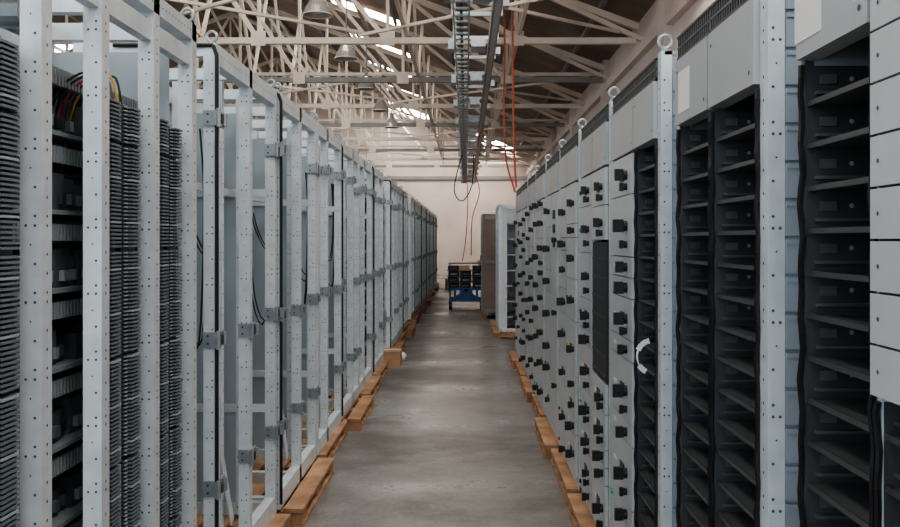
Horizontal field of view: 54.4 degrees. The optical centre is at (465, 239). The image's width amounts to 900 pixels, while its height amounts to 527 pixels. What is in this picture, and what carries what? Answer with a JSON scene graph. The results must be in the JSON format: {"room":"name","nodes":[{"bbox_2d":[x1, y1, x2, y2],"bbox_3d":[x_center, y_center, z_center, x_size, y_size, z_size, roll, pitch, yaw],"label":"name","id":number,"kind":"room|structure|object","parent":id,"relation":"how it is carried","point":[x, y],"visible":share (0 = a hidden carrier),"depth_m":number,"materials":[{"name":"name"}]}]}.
{"room":"electrical equipment warehouse","nodes":[
{"label":"electrical equipment warehouse","id":0,"kind":"room"},
{"bbox_2d":[52,0,655,157],"bbox_3d":[-7.000,-5.162,15.000,19.600,3.596,46.000,0,0,0],"label":"ceiling","id":1,"kind":"structure","parent":0,"point":[528,58],"depth_m":21.48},
{"bbox_2d":[55,0,512,148],"bbox_3d":[-5.000,-4.729,15.200,13.800,2.021,42.400,0,0,0],"label":"glazing","id":2,"kind":"object","parent":1,"relation":"attached to","point":[373,14],"visible":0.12,"depth_m":23.44,"materials":[{"name":"white glass"}]},
{"bbox_2d":[354,5,401,99],"bbox_3d":[-1.900,-4.060,17.950,0.050,0.060,16.100,0,0,0],"label":"support rail","id":3,"kind":"object","parent":2,"relation":"attached to","point":[361,16],"visible":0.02,"depth_m":17.36,"materials":[{"name":"beige metal"}]},
{"bbox_2d":[302,0,332,18],"bbox_3d":[-1.900,-3.451,11.200,0.390,1.157,0.390,0,0,0],"label":"pendant lamp","id":4,"kind":"object","parent":3,"relation":"hanging from","point":[314,9],"visible":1,"depth_m":11.11,"materials":[{"name":"grey metal"}]},
{"bbox_2d":[334,0,358,61],"bbox_3d":[-1.900,-3.451,13.900,0.390,1.157,0.390,0,0,0],"label":"pendant lamp","id":5,"kind":"object","parent":3,"relation":"hanging from","point":[346,53],"visible":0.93,"depth_m":13.82,"materials":[{"name":"grey metal"}]},
{"bbox_2d":[356,29,376,90],"bbox_3d":[-1.900,-3.451,16.700,0.390,1.157,0.390,0,0,0],"label":"pendant lamp","id":6,"kind":"object","parent":3,"relation":"hanging from","point":[361,86],"visible":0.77,"depth_m":16.64,"materials":[{"name":"grey metal"}]},
{"bbox_2d":[372,59,388,111],"bbox_3d":[-1.900,-3.451,19.500,0.390,1.157,0.390,0,0,0],"label":"pendant lamp","id":7,"kind":"object","parent":3,"relation":"hanging from","point":[380,106],"visible":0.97,"depth_m":19.42,"materials":[{"name":"grey metal"}]},
{"bbox_2d":[384,83,398,128],"bbox_3d":[-1.900,-3.451,22.400,0.390,1.157,0.390,0,0,0],"label":"pendant lamp","id":8,"kind":"object","parent":3,"relation":"hanging from","point":[391,123],"visible":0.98,"depth_m":22.34,"materials":[{"name":"grey metal"}]},
{"bbox_3d":[-7.000,-4.838,10.125,19.427,3.837,0.370,0,0,0],"label":"roof truss","id":9,"kind":"object","parent":1,"relation":"attached to","visible":0},
{"bbox_2d":[444,0,508,184],"bbox_3d":[0.100,-2.625,18.500,0.600,0.950,31.000,0,0,0],"label":"cable tray","id":10,"kind":"object","parent":9,"relation":"hanging from","point":[478,43],"visible":0.92,"depth_m":11.61,"materials":[{"name":"metal"}]},
{"bbox_2d":[454,154,473,200],"bbox_3d":[-0.050,-1.576,22.219,0.528,1.181,0.466,0,0,0],"label":"power cable","id":11,"kind":"object","parent":10,"relation":"hanging from","point":[461,154],"visible":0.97,"depth_m":22.19,"materials":[{"name":"black rubber"}]},
{"bbox_2d":[462,166,467,260],"bbox_3d":[-0.025,-0.779,25.000,0.174,2.762,0.024,0,0,0],"label":"power cable","id":12,"kind":"object","parent":10,"relation":"hanging from","point":[466,166],"visible":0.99,"depth_m":24.99,"materials":[{"name":"brown plastic"}]},
{"bbox_2d":[471,123,482,255],"bbox_3d":[0.180,-0.919,16.497,0.132,2.447,1.033,0,0,-7],"label":"power cable","id":13,"kind":"object","parent":10,"relation":"hanging from","point":[482,123],"visible":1,"depth_m":16.38,"materials":[{"name":"brown plastic"}]},
{"bbox_2d":[252,83,526,274],"bbox_3d":[-7.000,-2.700,38.090,19.400,8.400,0.420,0,0,0],"label":"wall","id":14,"kind":"structure","parent":0,"point":[433,187],"depth_m":38.00,"materials":[{"name":"paint"}]},
{"bbox_2d":[284,275,572,526],"bbox_3d":[-7.000,1.550,15.000,19.400,0.100,46.000,0,0,0],"label":"floor","id":15,"kind":"structure","parent":0,"point":[448,438],"depth_m":6.33,"materials":[{"name":"concrete"}]},
{"bbox_2d":[197,514,290,526],"bbox_3d":[-1.230,1.452,3.971,0.660,0.095,1.062,0,0,0],"label":"wooden pallet","id":16,"kind":"object","parent":15,"relation":"on","point":[279,520],"visible":0.32,"depth_m":4.38,"materials":[{"name":"brown wood"}]},
{"bbox_2d":[73,30,281,526],"bbox_3d":[-1.246,0.288,3.970,0.590,2.233,1.161,0,0,0],"label":"frame","id":17,"kind":"object","parent":16,"relation":"on","point":[226,455],"visible":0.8,"depth_m":3.95,"materials":[{"name":"grey metal"}]},
{"bbox_2d":[237,458,333,526],"bbox_3d":[-1.180,1.452,5.111,0.660,0.095,1.076,0,0,0],"label":"wooden pallet","id":18,"kind":"object","parent":15,"relation":"on","point":[307,493],"visible":0.36,"depth_m":4.99,"materials":[{"name":"brown wood"}]},
{"bbox_2d":[197,82,320,509],"bbox_3d":[-1.235,0.288,5.109,0.590,2.233,1.161,0,0,0],"label":"frame","id":19,"kind":"object","parent":18,"relation":"on","point":[291,406],"visible":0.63,"depth_m":5.35,"materials":[{"name":"grey metal"}]},
{"bbox_2d":[302,422,346,461],"bbox_3d":[-1.250,1.452,6.250,0.660,0.095,1.076,0,0,0],"label":"wooden pallet","id":20,"kind":"object","parent":15,"relation":"on","point":[332,445],"visible":0.21,"depth_m":6.19,"materials":[{"name":"brown wood"}]},
{"bbox_2d":[252,114,344,455],"bbox_3d":[-1.236,0.288,6.250,0.590,2.233,1.161,0,0,0],"label":"frame","id":21,"kind":"object","parent":20,"relation":"on","point":[329,422],"visible":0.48,"depth_m":6.37,"materials":[{"name":"grey metal"}]},
{"bbox_2d":[328,395,373,430],"bbox_3d":[-1.160,1.452,7.391,0.660,0.095,1.062,0,0,0],"label":"wooden pallet","id":22,"kind":"object","parent":15,"relation":"on","point":[357,416],"visible":0.38,"depth_m":7.25,"materials":[{"name":"brown wood"}]},
{"bbox_2d":[302,135,361,418],"bbox_3d":[-1.239,0.288,7.389,0.590,2.233,1.161,0,0,0],"label":"frame","id":23,"kind":"object","parent":22,"relation":"on","point":[354,351],"visible":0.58,"depth_m":7.76,"materials":[{"name":"grey metal"}]},
{"bbox_2d":[328,376,380,397],"bbox_3d":[-1.210,1.452,8.531,0.660,0.095,1.076,0,0,0],"label":"wooden pallet","id":24,"kind":"object","parent":15,"relation":"on","point":[373,384],"visible":0.17,"depth_m":8.47,"materials":[{"name":"brown wood"}]},
{"bbox_2d":[328,150,374,392],"bbox_3d":[-1.245,0.288,8.530,0.590,2.233,1.161,0,0,0],"label":"frame","id":25,"kind":"object","parent":24,"relation":"on","point":[365,375],"visible":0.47,"depth_m":8.48,"materials":[{"name":"grey metal"}]},
{"bbox_2d":[372,361,388,381],"bbox_3d":[-1.230,1.452,9.670,0.660,0.095,1.076,0,0,0],"label":"wooden pallet","id":26,"kind":"object","parent":15,"relation":"on","point":[383,368],"visible":0.19,"depth_m":9.61,"materials":[{"name":"brown wood"}]},
{"bbox_2d":[346,161,385,374],"bbox_3d":[-1.233,0.288,9.669,0.590,2.233,1.161,0,0,0],"label":"frame","id":27,"kind":"object","parent":26,"relation":"on","point":[378,199],"visible":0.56,"depth_m":9.65,"materials":[{"name":"grey metal"}]},
{"bbox_2d":[383,348,401,366],"bbox_3d":[-0.900,1.409,10.530,0.244,0.182,0.344,0,0,0],"label":"cardboard box","id":28,"kind":"object","parent":15,"relation":"on","point":[393,355],"visible":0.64,"depth_m":10.36,"materials":[{"name":"cardboard"}]},
{"bbox_2d":[392,341,404,350],"bbox_3d":[-1.180,1.452,11.711,0.660,0.095,1.062,0,0,0],"label":"wooden pallet","id":29,"kind":"object","parent":15,"relation":"on","point":[399,344],"visible":0.16,"depth_m":11.88,"materials":[{"name":"brown wood"}]},
{"bbox_2d":[365,175,398,347],"bbox_3d":[-1.233,0.288,11.710,0.590,2.233,1.161,0,0,0],"label":"frame","id":30,"kind":"object","parent":29,"relation":"on","point":[390,310],"visible":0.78,"depth_m":11.53,"materials":[{"name":"grey metal"}]},
{"bbox_2d":[396,332,405,341],"bbox_3d":[-1.250,1.452,12.851,0.660,0.095,1.076,0,0,0],"label":"wooden pallet","id":31,"kind":"object","parent":15,"relation":"on","point":[402,337],"visible":0.17,"depth_m":12.87,"materials":[{"name":"brown wood"}]},
{"bbox_2d":[383,182,403,338],"bbox_3d":[-1.239,0.288,12.850,0.590,2.233,1.161,0,0,0],"label":"frame","id":32,"kind":"object","parent":31,"relation":"on","point":[400,304],"visible":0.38,"depth_m":13.35,"materials":[{"name":"grey metal"}]},
{"bbox_2d":[402,351,406,360],"bbox_3d":[-0.861,1.437,10.897,0.245,0.126,0.240,0,0,0],"label":"plastic bag","id":33,"kind":"object","parent":15,"relation":"on","point":[404,356],"visible":0.27,"depth_m":10.85,"materials":[{"name":"white plastic"}]},
{"bbox_2d":[403,325,415,337],"bbox_3d":[-1.160,1.452,13.990,0.660,0.095,1.076,0,0,0],"label":"wooden pallet","id":34,"kind":"object","parent":15,"relation":"on","point":[410,330],"visible":0.3,"depth_m":13.74,"materials":[{"name":"brown wood"}]},
{"bbox_2d":[400,187,408,330],"bbox_3d":[-1.239,0.288,13.989,0.590,2.233,1.161,0,0,0],"label":"frame","id":35,"kind":"object","parent":34,"relation":"on","point":[405,195],"visible":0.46,"depth_m":14.47,"materials":[{"name":"grey metal"}]},
{"bbox_2d":[408,314,419,324],"bbox_3d":[-1.210,1.452,16.031,0.660,0.095,1.062,0,0,0],"label":"wooden pallet","id":36,"kind":"object","parent":15,"relation":"on","point":[415,318],"visible":0.23,"depth_m":15.51,"materials":[{"name":"brown wood"}]},
{"bbox_2d":[408,193,415,318],"bbox_3d":[-1.244,0.288,16.029,0.590,2.233,1.161,0,0,0],"label":"frame","id":37,"kind":"object","parent":36,"relation":"on","point":[411,201],"visible":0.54,"depth_m":15.88,"materials":[{"name":"grey metal"}]},
{"bbox_2d":[415,309,421,316],"bbox_3d":[-1.230,1.452,17.171,0.660,0.095,1.076,0,0,0],"label":"wooden pallet","id":38,"kind":"object","parent":15,"relation":"on","point":[418,311],"visible":0.16,"depth_m":17.20,"materials":[{"name":"brown wood"}]},
{"bbox_2d":[412,197,418,311],"bbox_3d":[-1.249,0.288,17.169,0.590,2.233,1.161,0,0,0],"label":"frame","id":39,"kind":"object","parent":38,"relation":"on","point":[416,202],"visible":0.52,"depth_m":17.32,"materials":[{"name":"grey metal"}]},
{"bbox_2d":[419,305,426,313],"bbox_3d":[-1.180,1.452,18.310,0.660,0.095,1.076,0,0,0],"label":"wooden pallet","id":40,"kind":"object","parent":15,"relation":"on","point":[423,307],"visible":0.27,"depth_m":18.21,"materials":[{"name":"brown wood"}]},
{"bbox_2d":[417,199,421,308],"bbox_3d":[-1.242,0.288,18.309,0.590,2.233,1.161,0,0,0],"label":"frame","id":41,"kind":"object","parent":40,"relation":"on","point":[419,204],"visible":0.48,"depth_m":18.81,"materials":[{"name":"grey metal"}]},
{"bbox_2d":[424,298,431,304],"bbox_3d":[-1.160,1.452,20.591,0.660,0.095,1.076,0,0,0],"label":"wooden pallet","id":42,"kind":"object","parent":15,"relation":"on","point":[428,301],"visible":0.3,"depth_m":20.32,"materials":[{"name":"brown wood"}]},
{"bbox_2d":[424,207,426,299],"bbox_3d":[-1.248,0.288,20.590,0.590,2.233,1.161,0,0,0],"label":"frame","id":43,"kind":"object","parent":42,"relation":"on","point":[424,207],"visible":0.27,"depth_m":21.09,"materials":[{"name":"grey metal"}]},
{"bbox_2d":[447,262,480,309],"bbox_3d":[0.000,1.001,19.201,0.820,0.998,0.873,0,0,0],"label":"trolley","id":44,"kind":"object","parent":15,"relation":"on","point":[465,289],"visible":0.8,"depth_m":18.83,"materials":[{"name":"blue metal"}]},
{"bbox_2d":[459,265,469,277],"bbox_3d":[-0.172,1.249,34.769,0.604,0.502,0.604,0,0,6],"label":"cardboard box","id":45,"kind":"object","parent":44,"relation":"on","point":[460,266],"visible":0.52,"depth_m":34.47,"materials":[{"name":"cardboard"}]},
{"bbox_2d":[480,214,494,318],"bbox_3d":[0.695,0.500,17.168,0.830,2.000,0.965,0,0,0],"label":"tall cabinet","id":46,"kind":"object","parent":15,"relation":"on","point":[487,257],"visible":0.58,"depth_m":16.70,"materials":[{"name":"brown metal"}]},
{"bbox_2d":[490,320,509,330],"bbox_3d":[0.770,1.452,14.918,0.700,0.095,0.991,0,0,0],"label":"wooden pallet","id":47,"kind":"object","parent":15,"relation":"on","point":[492,322],"visible":0.23,"depth_m":14.86,"materials":[{"name":"brown wood"}]},
{"bbox_2d":[495,209,495,319],"bbox_3d":[0.870,0.427,14.975,0.700,1.955,0.950,0,0,0],"label":"tall cabinet","id":48,"kind":"object","parent":47,"relation":"on","point":[495,209],"visible":0.07,"depth_m":15.42,"materials":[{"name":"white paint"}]},
{"bbox_2d":[492,326,515,338],"bbox_3d":[0.770,1.452,13.798,0.700,0.095,0.991,0,0,0],"label":"wooden pallet","id":49,"kind":"object","parent":15,"relation":"on","point":[496,334],"visible":0.35,"depth_m":13.32,"materials":[{"name":"brown wood"}]},
{"bbox_2d":[496,204,515,331],"bbox_3d":[0.850,0.427,13.875,0.700,1.955,0.950,0,0,0],"label":"tall cabinet","id":50,"kind":"object","parent":49,"relation":"on","point":[505,213],"visible":0.38,"depth_m":13.86,"materials":[{"name":"grey metal"}]},
{"bbox_2d":[508,351,518,368],"bbox_3d":[0.880,1.452,10.644,0.680,0.095,0.977,0,0,0],"label":"wooden pallet","id":51,"kind":"object","parent":15,"relation":"on","point":[513,357],"visible":0.25,"depth_m":10.55,"materials":[{"name":"brown wood"}]},
{"bbox_2d":[513,180,524,362],"bbox_3d":[0.899,0.361,10.476,0.670,2.087,0.989,0,0,0],"label":"tall cabinet","id":52,"kind":"object","parent":51,"relation":"on","point":[518,192],"visible":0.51,"depth_m":10.50,"materials":[{"name":"grey metal"}]},
{"bbox_2d":[515,362,526,382],"bbox_3d":[0.920,1.452,9.608,0.700,0.095,0.991,0,0,0],"label":"wooden pallet","id":53,"kind":"object","parent":15,"relation":"on","point":[520,371],"visible":0.17,"depth_m":9.57,"materials":[{"name":"brown wood"}]},
{"bbox_2d":[518,174,531,376],"bbox_3d":[0.898,0.361,9.456,0.668,2.087,0.989,0,0,0],"label":"tall cabinet","id":54,"kind":"object","parent":53,"relation":"on","point":[522,275],"visible":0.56,"depth_m":9.38,"materials":[{"name":"grey metal"}]},
{"bbox_2d":[520,376,534,402],"bbox_3d":[0.900,1.452,8.554,0.680,0.095,0.977,0,0,0],"label":"wooden pallet","id":55,"kind":"object","parent":15,"relation":"on","point":[526,386],"visible":0.2,"depth_m":8.39,"materials":[{"name":"brown wood"}]},
{"bbox_2d":[525,165,540,393],"bbox_3d":[0.902,0.361,8.435,0.666,2.087,0.989,0,0,0],"label":"tall cabinet","id":56,"kind":"object","parent":55,"relation":"on","point":[530,213],"visible":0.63,"depth_m":8.28,"materials":[{"name":"grey metal"}]},
{"bbox_2d":[532,394,545,416],"bbox_3d":[0.950,1.452,7.518,0.700,0.095,0.991,0,0,0],"label":"wooden pallet","id":57,"kind":"object","parent":15,"relation":"on","point":[537,407],"visible":0.13,"depth_m":7.47,"materials":[{"name":"brown wood"}]},
{"bbox_2d":[532,154,550,416],"bbox_3d":[0.899,0.361,7.415,0.670,2.087,0.989,0,0,0],"label":"tall cabinet","id":58,"kind":"object","parent":57,"relation":"on","point":[540,182],"visible":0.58,"depth_m":7.26,"materials":[{"name":"grey metal"}]},
{"bbox_2d":[534,417,558,458],"bbox_3d":[0.880,1.452,6.464,0.680,0.095,0.977,0,0,0],"label":"wooden pallet","id":59,"kind":"object","parent":15,"relation":"on","point":[545,435],"visible":0.22,"depth_m":6.34,"materials":[{"name":"brown wood"}]},
{"bbox_2d":[542,139,565,444],"bbox_3d":[0.902,0.361,6.396,0.670,2.087,0.989,0,0,0],"label":"tall cabinet","id":60,"kind":"object","parent":59,"relation":"on","point":[551,280],"visible":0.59,"depth_m":6.30,"materials":[{"name":"grey metal"}]},
{"bbox_2d":[550,448,580,505],"bbox_3d":[0.920,1.452,5.428,0.700,0.095,0.991,0,0,0],"label":"wooden pallet","id":61,"kind":"object","parent":15,"relation":"on","point":[566,481],"visible":0.23,"depth_m":5.33,"materials":[{"name":"brown wood"}]},
{"bbox_2d":[556,119,586,490],"bbox_3d":[0.900,0.361,5.375,0.668,2.087,0.989,0,0,0],"label":"tall cabinet","id":62,"kind":"object","parent":61,"relation":"on","point":[568,301],"visible":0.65,"depth_m":5.17,"materials":[{"name":"grey metal"}]},
{"bbox_2d":[567,493,595,526],"bbox_3d":[0.900,1.452,4.374,0.680,0.095,0.977,0,0,0],"label":"wooden pallet","id":63,"kind":"object","parent":15,"relation":"on","point":[579,513],"visible":0.22,"depth_m":4.58,"materials":[{"name":"brown wood"}]},
{"bbox_2d":[578,87,619,526],"bbox_3d":[0.906,0.361,4.356,0.668,2.087,0.989,0,0,0],"label":"tall cabinet","id":64,"kind":"object","parent":63,"relation":"on","point":[595,145],"visible":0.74,"depth_m":4.21,"materials":[{"name":"grey metal"}]},
{"bbox_3d":[-1.180,1.452,24.011,0.660,0.095,1.076,0,0,0],"label":"wooden pallet","id":65,"kind":"object","parent":15,"relation":"on","visible":0},
{"bbox_2d":[428,209,431,290],"bbox_3d":[-1.244,0.288,24.009,0.590,2.233,1.161,0,0,0],"label":"frame","id":66,"kind":"object","parent":65,"relation":"on","point":[428,209],"visible":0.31,"depth_m":24.51,"materials":[{"name":"grey metal"}]},
{"bbox_3d":[-1.160,1.452,26.291,0.660,0.095,1.062,0,0,0],"label":"wooden pallet","id":67,"kind":"object","parent":15,"relation":"on","visible":0},
{"bbox_2d":[432,213,435,287],"bbox_3d":[-1.229,0.288,26.290,0.590,2.233,1.161,0,0,0],"label":"frame","id":68,"kind":"object","parent":67,"relation":"on","point":[434,225],"visible":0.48,"depth_m":26.52,"materials":[{"name":"grey metal"}]},
{"bbox_3d":[-1.210,1.452,21.730,0.660,0.095,1.076,0,0,0],"label":"wooden pallet","id":69,"kind":"object","parent":15,"relation":"on","visible":0},
{"bbox_2d":[424,206,428,297],"bbox_3d":[-1.233,0.288,21.730,0.590,2.233,1.161,0,0,0],"label":"frame","id":70,"kind":"object","parent":69,"relation":"on","point":[426,209],"visible":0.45,"depth_m":21.18,"materials":[{"name":"grey metal"}]},
{"bbox_3d":[-1.250,1.452,19.451,0.660,0.095,1.062,0,0,0],"label":"wooden pallet","id":71,"kind":"object","parent":15,"relation":"on","visible":0},
{"bbox_2d":[419,202,424,304],"bbox_3d":[-1.237,0.288,19.450,0.590,2.233,1.161,0,0,0],"label":"frame","id":72,"kind":"object","parent":71,"relation":"on","point":[422,206],"visible":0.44,"depth_m":19.48,"materials":[{"name":"grey metal"}]},
{"bbox_3d":[-1.230,1.452,22.871,0.660,0.095,1.062,0,0,0],"label":"wooden pallet","id":73,"kind":"object","parent":15,"relation":"on","visible":0},
{"bbox_2d":[427,208,430,293],"bbox_3d":[-1.244,0.288,22.869,0.590,2.233,1.161,0,0,0],"label":"frame","id":74,"kind":"object","parent":73,"relation":"on","point":[429,276],"visible":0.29,"depth_m":23.36,"materials":[{"name":"grey metal"}]},
{"bbox_3d":[-1.210,1.452,27.431,0.660,0.095,1.076,0,0,0],"label":"wooden pallet","id":75,"kind":"object","parent":15,"relation":"on","visible":0},
{"bbox_2d":[434,214,436,283],"bbox_3d":[-1.234,0.288,27.430,0.590,2.233,1.161,0,0,0],"label":"frame","id":76,"kind":"object","parent":75,"relation":"on","point":[434,214],"visible":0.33,"depth_m":27.93,"materials":[{"name":"grey metal"}]},
{"bbox_3d":[-1.230,1.452,28.570,0.660,0.095,1.076,0,0,0],"label":"wooden pallet","id":77,"kind":"object","parent":15,"relation":"on","visible":0},
{"bbox_2d":[436,215,437,282],"bbox_3d":[-1.232,0.288,28.570,0.590,2.233,1.161,0,0,0],"label":"frame","id":78,"kind":"object","parent":77,"relation":"on","point":[436,215],"visible":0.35,"depth_m":28.55,"materials":[{"name":"grey metal"}]},
{"bbox_3d":[-1.250,1.452,25.150,0.660,0.095,1.076,0,0,0],"label":"wooden pallet","id":79,"kind":"object","parent":15,"relation":"on","visible":0},
{"bbox_2d":[431,212,433,289],"bbox_3d":[-1.248,0.288,25.149,0.590,2.233,1.161,0,0,0],"label":"frame","id":80,"kind":"object","parent":79,"relation":"on","point":[432,273],"visible":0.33,"depth_m":25.58,"materials":[{"name":"grey metal"}]},
{"bbox_3d":[-1.240,1.452,1.701,0.660,0.095,1.062,0,0,0],"label":"wooden pallet","id":81,"kind":"object","parent":15,"relation":"on","visible":0},
{"bbox_2d":[0,0,196,526],"bbox_3d":[-1.251,0.286,2.200,0.568,2.237,1.901,0,0,0],"label":"rack","id":82,"kind":"object","parent":81,"relation":"on","point":[98,385],"visible":1,"depth_m":2.49,"materials":[{"name":"grey metal"}]},
{"bbox_3d":[0.920,1.452,1.248,0.700,0.095,0.991,0,0,0],"label":"wooden pallet","id":83,"kind":"object","parent":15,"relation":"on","visible":0},
{"bbox_2d":[795,0,899,526],"bbox_3d":[0.932,0.393,1.218,0.617,2.025,0.914,0,0,0],"label":"tall cabinet","id":84,"kind":"object","parent":83,"relation":"on","point":[848,51],"visible":1,"depth_m":1.62,"materials":[{"name":"grey metal"}]},
{"bbox_3d":[0.880,1.452,2.284,0.680,0.095,0.977,0,0,0],"label":"wooden pallet","id":85,"kind":"object","parent":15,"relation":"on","visible":0},
{"bbox_2d":[675,0,800,526],"bbox_3d":[0.932,0.361,2.251,0.616,2.087,0.809,0,0,0],"label":"tall cabinet","id":86,"kind":"object","parent":85,"relation":"on","point":[736,65],"visible":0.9,"depth_m":2.23,"materials":[{"name":"grey metal"}]},
{"bbox_3d":[0.950,1.452,3.338,0.700,0.095,0.991,0,0,0],"label":"wooden pallet","id":87,"kind":"object","parent":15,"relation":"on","visible":0},
{"bbox_2d":[610,34,676,526],"bbox_3d":[0.905,0.361,3.345,0.670,2.087,0.969,0,0,0],"label":"tall cabinet","id":88,"kind":"object","parent":87,"relation":"on","point":[643,188],"visible":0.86,"depth_m":3.27,"materials":[{"name":"grey metal"}]},
{"bbox_2d":[636,338,649,373],"bbox_3d":[0.607,0.398,3.000,0.049,0.122,0.018,0,0,0],"label":"handle","id":89,"kind":"object","parent":88,"relation":"attached to","point":[643,343],"visible":1,"depth_m":3.00,"materials":[{"name":"white plastic"}]},
{"bbox_2d":[526,0,714,179],"bbox_3d":[2.790,-0.950,15.000,0.420,4.900,46.000,0,0,0],"label":"wall","id":90,"kind":"structure","parent":0,"point":[671,17],"depth_m":14.18,"materials":[{"name":"paint"}]},
{"bbox_3d":[-16.850,-0.950,15.000,0.300,4.900,46.000,0,0,0],"label":"wall","id":91,"kind":"structure","parent":0,"visible":0},
{"bbox_2d":[80,0,568,127],"bbox_3d":[-7.000,-4.838,22.925,19.427,3.837,0.370,0,0,0],"label":"roof truss","id":92,"kind":"object","parent":91,"relation":"attached to","point":[420,123],"visible":0.38,"depth_m":22.77,"materials":[{"name":"beige metal"}]},
{"bbox_2d":[192,0,367,160],"bbox_3d":[-4.000,-4.328,21.200,0.050,2.506,28.800,0,0,0],"label":"roof truss","id":93,"kind":"structure","parent":92,"relation":"attached to","point":[200,32],"depth_m":19.73,"materials":[{"name":"beige metal"}]},
{"bbox_2d":[166,0,620,156],"bbox_3d":[-3.500,-3.095,21.200,11.631,0.090,22.279,0,0,0],"label":"roof truss","id":94,"kind":"structure","parent":92,"relation":"attached to","point":[217,5],"depth_m":12.96,"materials":[{"name":"beige metal"}]},
{"bbox_2d":[394,0,443,163],"bbox_3d":[-0.900,-3.771,21.200,0.050,1.393,28.800,0,0,0],"label":"roof truss","id":95,"kind":"structure","parent":92,"relation":"attached to","point":[404,17],"depth_m":17.20,"materials":[{"name":"beige metal"}]},
{"bbox_2d":[485,0,528,163],"bbox_3d":[0.800,-3.466,21.200,0.050,0.783,28.800,0,0,0],"label":"roof truss","id":96,"kind":"structure","parent":92,"relation":"attached to","point":[522,16],"depth_m":15.56,"materials":[{"name":"beige metal"}]},
{"bbox_2d":[503,9,515,191],"bbox_3d":[0.644,-2.198,12.857,0.216,3.005,0.043,0,0,32],"label":"hanging cable","id":97,"kind":"object","parent":96,"relation":"hanging from","point":[503,9],"visible":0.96,"depth_m":12.89,"materials":[{"name":"orange plastic"}]},
{"bbox_2d":[511,0,516,187],"bbox_3d":[0.676,-2.225,12.544,0.075,2.953,0.143,0,0,-22],"label":"hanging cable","id":98,"kind":"object","parent":96,"relation":"hanging from","point":[512,30],"visible":0.98,"depth_m":12.49,"materials":[{"name":"orange plastic"}]},
{"bbox_2d":[65,0,584,108],"bbox_3d":[-7.000,-4.838,19.595,19.427,3.837,0.110,0,0,0],"label":"roof truss","id":99,"kind":"object","parent":91,"relation":"attached to","point":[325,103],"visible":0.44,"depth_m":19.55,"materials":[{"name":"beige metal"}]},
{"bbox_2d":[55,0,643,45],"bbox_3d":[-7.000,-4.838,13.195,19.427,3.837,0.110,0,0,0],"label":"roof truss","id":100,"kind":"object","parent":91,"relation":"attached to","point":[258,38],"visible":0.63,"depth_m":13.15,"materials":[{"name":"beige metal"}]},
{"bbox_2d":[172,45,545,151],"bbox_3d":[-7.000,-4.838,29.325,19.427,3.837,0.370,0,0,0],"label":"roof truss","id":101,"kind":"object","parent":91,"relation":"attached to","point":[372,148],"visible":0.3,"depth_m":29.17,"materials":[{"name":"beige metal"}]},
{"bbox_2d":[199,57,536,160],"bbox_3d":[-7.000,-4.838,32.395,19.427,3.837,0.110,0,0,0],"label":"roof truss","id":102,"kind":"object","parent":91,"relation":"attached to","point":[275,60],"visible":0.29,"depth_m":32.35,"materials":[{"name":"white metal"}]},
{"bbox_2d":[200,12,555,141],"bbox_3d":[-7.000,-4.838,25.995,19.427,3.837,0.110,0,0,0],"label":"roof truss","id":103,"kind":"object","parent":91,"relation":"attached to","point":[360,137],"visible":0.39,"depth_m":25.95,"materials":[{"name":"beige metal"}]},
{"bbox_2d":[169,0,608,83],"bbox_3d":[-7.000,-4.838,16.525,19.427,3.837,0.370,0,0,0],"label":"roof truss","id":104,"kind":"object","parent":91,"relation":"attached to","point":[298,77],"visible":0.59,"depth_m":16.37,"materials":[{"name":"beige metal"}]},
{"bbox_2d":[264,76,531,167],"bbox_3d":[-7.000,-4.838,35.725,19.427,3.837,0.370,0,0,0],"label":"roof truss","id":105,"kind":"object","parent":91,"relation":"attached to","point":[388,164],"visible":0.27,"depth_m":35.57,"materials":[{"name":"white metal"}]}
]}

